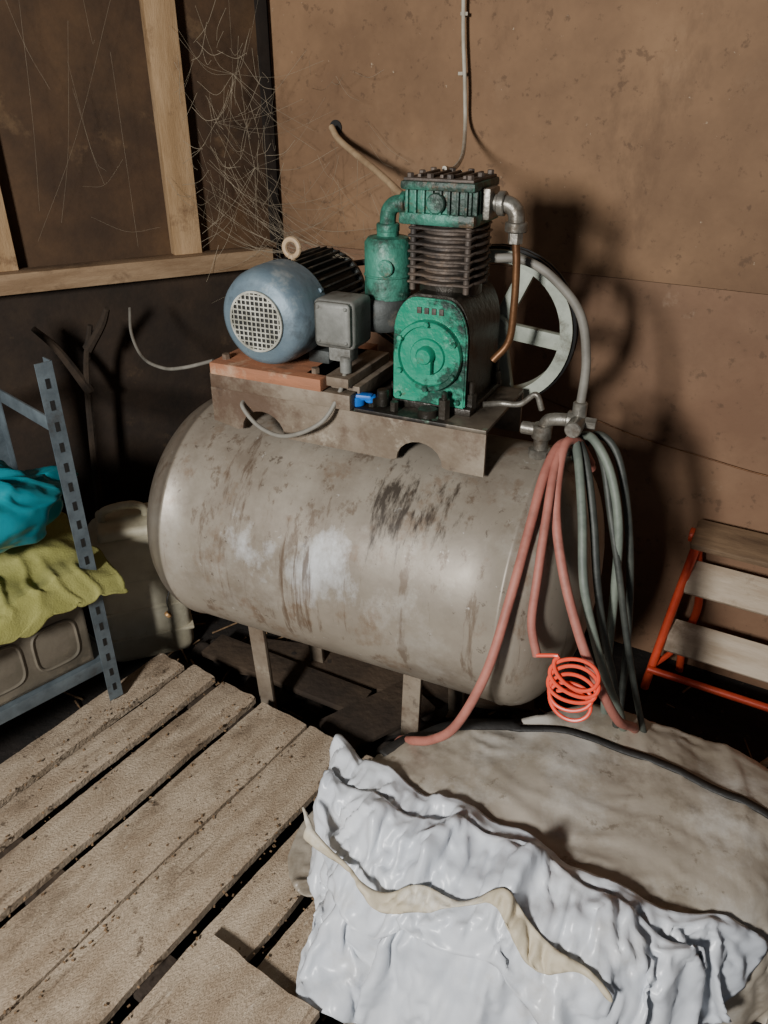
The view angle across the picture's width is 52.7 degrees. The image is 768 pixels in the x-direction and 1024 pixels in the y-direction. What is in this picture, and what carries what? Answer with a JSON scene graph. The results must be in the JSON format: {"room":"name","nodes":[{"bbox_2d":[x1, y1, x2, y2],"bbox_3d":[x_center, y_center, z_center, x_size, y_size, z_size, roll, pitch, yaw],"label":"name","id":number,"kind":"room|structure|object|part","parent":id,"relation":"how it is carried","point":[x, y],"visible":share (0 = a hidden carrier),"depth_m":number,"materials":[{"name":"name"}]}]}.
{"room":"workshop shed","nodes":[
{"label":"workshop shed","id":0,"kind":"room"},
{"bbox_2d":[0,0,277,526],"bbox_3d":[-1.842,-0.708,1.691,3.400,2.800,0.020,-15,32,-25],"label":"wall","id":1,"kind":"structure","parent":0,"point":[138,406],"depth_m":2.27,"materials":[{"name":"brown wood"}]},
{"bbox_2d":[0,188,18,271],"bbox_3d":[-1.065,-1.406,1.752,0.085,1.680,0.045,-15,32,-25],"label":"stud","id":2,"kind":"object","parent":1,"relation":"attached to","point":[8,261],"visible":1,"depth_m":2.12,"materials":[{"name":"beige wood"}]},
{"bbox_2d":[0,245,272,295],"bbox_3d":[-1.461,-0.526,1.949,2.500,0.055,0.076,-15,32,-25],"label":"wooden beam","id":3,"kind":"structure","parent":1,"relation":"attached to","point":[114,271],"depth_m":2.26,"materials":[{"name":"brown wood"}]},
{"bbox_2d":[139,0,201,254],"bbox_3d":[-0.606,-1.529,1.975,0.085,1.680,0.045,-15,32,-25],"label":"stud","id":4,"kind":"object","parent":1,"relation":"attached to","point":[162,47],"visible":1,"depth_m":2.19,"materials":[{"name":"beige wood"}]},
{"bbox_2d":[254,0,280,241],"bbox_3d":[-0.350,-1.615,2.089,0.030,1.700,0.020,-15,32,-25],"label":"strip","id":5,"kind":"object","parent":1,"relation":"attached to","point":[261,10],"visible":0.94,"depth_m":2.31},
{"bbox_2d":[0,605,767,1023],"bbox_3d":[0.600,1.135,1.315,7.000,0.060,6.000,0,29,0],"label":"floor","id":6,"kind":"structure","parent":0,"point":[707,716],"depth_m":2.25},
{"bbox_2d":[31,307,109,510],"bbox_3d":[-0.877,-0.112,2.416,0.224,1.056,0.054,-3,29,-6],"label":"branch","id":7,"kind":"object","parent":6,"relation":"on","point":[93,336],"visible":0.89,"depth_m":2.25,"materials":[{"name":"brown plant"}]},
{"bbox_2d":[88,500,193,661],"bbox_3d":[-0.760,0.194,2.417,0.266,0.516,0.226,-10,31,-17],"label":"jerrycan","id":8,"kind":"object","parent":6,"relation":"on","point":[139,627],"visible":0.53,"depth_m":2.33,"materials":[{"name":"beige plastic"}]},
{"bbox_2d":[0,653,372,1023],"bbox_3d":[-0.625,0.865,1.591,0.980,0.143,1.362,18,34,29],"label":"wooden pallet","id":9,"kind":"object","parent":6,"relation":"on","point":[93,939],"visible":0.74,"depth_m":1.70,"materials":[{"name":"brown wood"}]},
{"bbox_2d":[0,357,122,724],"bbox_3d":[-1.151,0.168,1.737,0.406,0.937,0.856,25,38,37],"label":"shelf rack","id":10,"kind":"object","parent":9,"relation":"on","point":[104,660],"visible":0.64,"depth_m":1.88,"materials":[{"name":"grey metal"}]},
{"bbox_2d":[0,606,93,705],"bbox_3d":[-1.033,0.309,1.928,0.352,0.230,0.475,25,38,37],"label":"crate","id":11,"kind":"object","parent":10,"relation":"on","point":[62,645],"visible":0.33,"depth_m":1.91,"materials":[{"name":"grey plastic"}]},
{"bbox_2d":[0,512,128,644],"bbox_3d":[-0.977,0.194,1.833,0.359,0.160,0.619,25,38,37],"label":"cloth","id":12,"kind":"object","parent":10,"relation":"on","point":[44,579],"visible":0.84,"depth_m":1.86,"materials":[{"name":"yellow fabric"}]},
{"bbox_2d":[0,460,78,552],"bbox_3d":[-0.951,0.007,1.792,0.306,0.211,0.552,25,38,37],"label":"plastic bag","id":13,"kind":"object","parent":12,"relation":"on","point":[30,500],"visible":0.95,"depth_m":1.79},
{"bbox_2d":[127,932,319,1023],"bbox_3d":[-0.405,0.983,1.203,0.270,0.022,0.647,18,34,29],"label":"board","id":14,"kind":"object","parent":9,"relation":"on","point":[214,984],"visible":1,"depth_m":1.39,"materials":[{"name":"brown wood"}]},
{"bbox_2d":[147,167,604,734],"bbox_3d":[-0.028,-0.016,1.828,1.075,1.457,0.586,13,31,22],"label":"air compressor","id":15,"kind":"object","parent":6,"relation":"on","point":[330,492],"visible":0.93,"depth_m":1.57,"materials":[{"name":"metal"}]},
{"bbox_2d":[128,307,213,370],"bbox_3d":[-0.582,-0.426,2.010,0.062,0.090,0.549,-19,34,-31],"label":"power cable","id":16,"kind":"object","parent":15,"relation":"attached to","point":[147,361],"visible":0.99,"depth_m":2.01,"materials":[{"name":"grey rubber"}]},
{"bbox_3d":[-0.170,-0.339,1.700,0.320,0.037,0.270,13,31,22],"label":"motor board","id":17,"kind":"part","parent":15,"relation":"part of","materials":[{"name":"brown wood"}]},
{"bbox_3d":[-0.145,-0.479,1.728,0.192,0.205,0.270,13,31,22],"label":"motor","id":18,"kind":"part","parent":15,"relation":"part of","materials":[{"name":"grey metal"}]},
{"bbox_3d":[-0.054,-0.232,1.588,0.076,0.026,0.038,13,31,22],"label":"valve handle","id":19,"kind":"part","parent":15,"relation":"part of","materials":[{"name":"blue plastic"}]},
{"bbox_3d":[-0.028,0.059,1.870,1.075,0.586,0.586,13,31,22],"label":"tank","id":20,"kind":"part","parent":15,"relation":"part of","materials":[{"name":"metal"}]},
{"bbox_2d":[360,291,405,332],"bbox_3d":[-0.001,-0.419,1.615,0.112,0.067,0.112,13,31,22],"label":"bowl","id":21,"kind":"object","parent":15,"relation":"on","point":[384,307],"depth_m":1.56,"materials":[{"name":"grey metal"}]},
{"bbox_2d":[480,185,527,362],"bbox_3d":[0.221,-0.451,1.497,0.090,0.327,0.074,0,29,0],"label":"pipe","id":22,"kind":"object","parent":15,"relation":"attached to","point":[494,202],"depth_m":1.47,"materials":[{"name":"orange metal"}]},
{"bbox_2d":[395,436,638,745],"bbox_3d":[0.308,0.274,1.568,0.534,0.807,0.340,-9,30,-16],"label":"air hose","id":23,"kind":"object","parent":15,"relation":"attached to","point":[552,470],"visible":0.75,"depth_m":1.44,"materials":[{"name":"rubber"}]},
{"bbox_2d":[536,653,600,722],"bbox_3d":[0.334,0.324,1.431,0.125,0.116,0.050,11,31,18],"label":"air hose","id":24,"kind":"object","parent":23,"relation":"attached to","point":[551,683],"visible":1,"depth_m":1.42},
{"bbox_2d":[566,431,646,732],"bbox_3d":[0.486,0.341,1.645,0.427,0.994,0.259,19,34,30],"label":"hose","id":25,"kind":"object","parent":15,"relation":"attached to","point":[578,453],"visible":0.74,"depth_m":1.51,"materials":[{"name":"rubber"}]},
{"bbox_2d":[179,638,578,758],"bbox_3d":[-0.030,0.552,2.278,1.258,0.065,0.642,0,29,0],"label":"rubble pile","id":26,"kind":"object","parent":6,"relation":"on","point":[285,698],"visible":0.09,"depth_m":2.24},
{"bbox_2d":[202,634,533,750],"bbox_3d":[-0.087,0.539,2.228,1.017,0.058,0.455,6,29,10],"label":"boards","id":27,"kind":"object","parent":26,"relation":"on","point":[346,685],"visible":0.63,"depth_m":2.27,"materials":[{"name":"brown wood"}]},
{"bbox_2d":[41,613,752,1023],"bbox_3d":[0.234,0.696,2.021,2.417,0.019,1.648,0,29,0],"label":"litter","id":28,"kind":"object","parent":6,"relation":"on","point":[324,1016],"visible":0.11,"depth_m":2.26,"materials":[{"name":"brown wood"}]},
{"bbox_2d":[288,704,767,1023],"bbox_3d":[0.370,0.695,1.555,1.152,0.470,0.807,0,29,0],"label":"tarp","id":29,"kind":"object","parent":6,"relation":"on","point":[547,868],"visible":1,"depth_m":1.38,"materials":[{"name":"white fabric"}]},
{"bbox_2d":[640,519,767,711],"bbox_3d":[1.008,0.325,2.170,0.460,0.533,0.161,16,33,26],"label":"folding chair","id":30,"kind":"object","parent":6,"relation":"on","point":[699,579],"visible":1,"depth_m":2.17,"materials":[{"name":"beige wood"}]},
{"bbox_2d":[760,757,767,767],"bbox_3d":[0.940,0.853,1.705,0.379,0.039,1.043,14,32,23],"label":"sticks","id":31,"kind":"object","parent":6,"relation":"on","point":[764,762],"visible":0.16,"depth_m":2.03,"materials":[{"name":"brown wood"}]},
{"bbox_2d":[266,0,767,689],"bbox_3d":[1.680,-0.488,1.456,4.700,2.942,0.055,16,33,26],"label":"wall","id":32,"kind":"structure","parent":0,"point":[630,137],"depth_m":2.05,"materials":[{"name":"brown wood"}]},
{"bbox_2d":[7,0,406,298],"bbox_3d":[-0.343,-0.942,2.039,1.024,0.884,0.654,16,33,27],"label":"cobweb","id":33,"kind":"object","parent":32,"relation":"attached to","point":[237,58],"visible":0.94,"depth_m":2.20,"materials":[{"name":"fabric"}]},
{"bbox_2d":[329,120,402,194],"bbox_3d":[-0.030,-0.891,1.966,0.054,0.159,0.811,-8,30,-15],"label":"tube","id":34,"kind":"object","parent":32,"relation":"attached to","point":[335,127],"visible":0.74,"depth_m":2.08,"materials":[{"name":"beige plastic"}]},
{"bbox_2d":[442,0,467,170],"bbox_3d":[0.170,-1.409,1.495,0.039,1.345,0.630,3,29,6],"label":"conduit","id":35,"kind":"object","parent":32,"relation":"attached to","point":[463,13],"visible":0.91,"depth_m":1.96,"materials":[{"name":"grey metal"}]},
{"bbox_2d":[542,397,767,476],"bbox_3d":[0.861,-0.185,2.118,1.050,0.134,0.004,16,33,26],"label":"wire","id":36,"kind":"object","parent":32,"relation":"attached to","point":[542,397],"visible":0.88,"depth_m":2.16,"materials":[{"name":"orange metal"}]}
]}

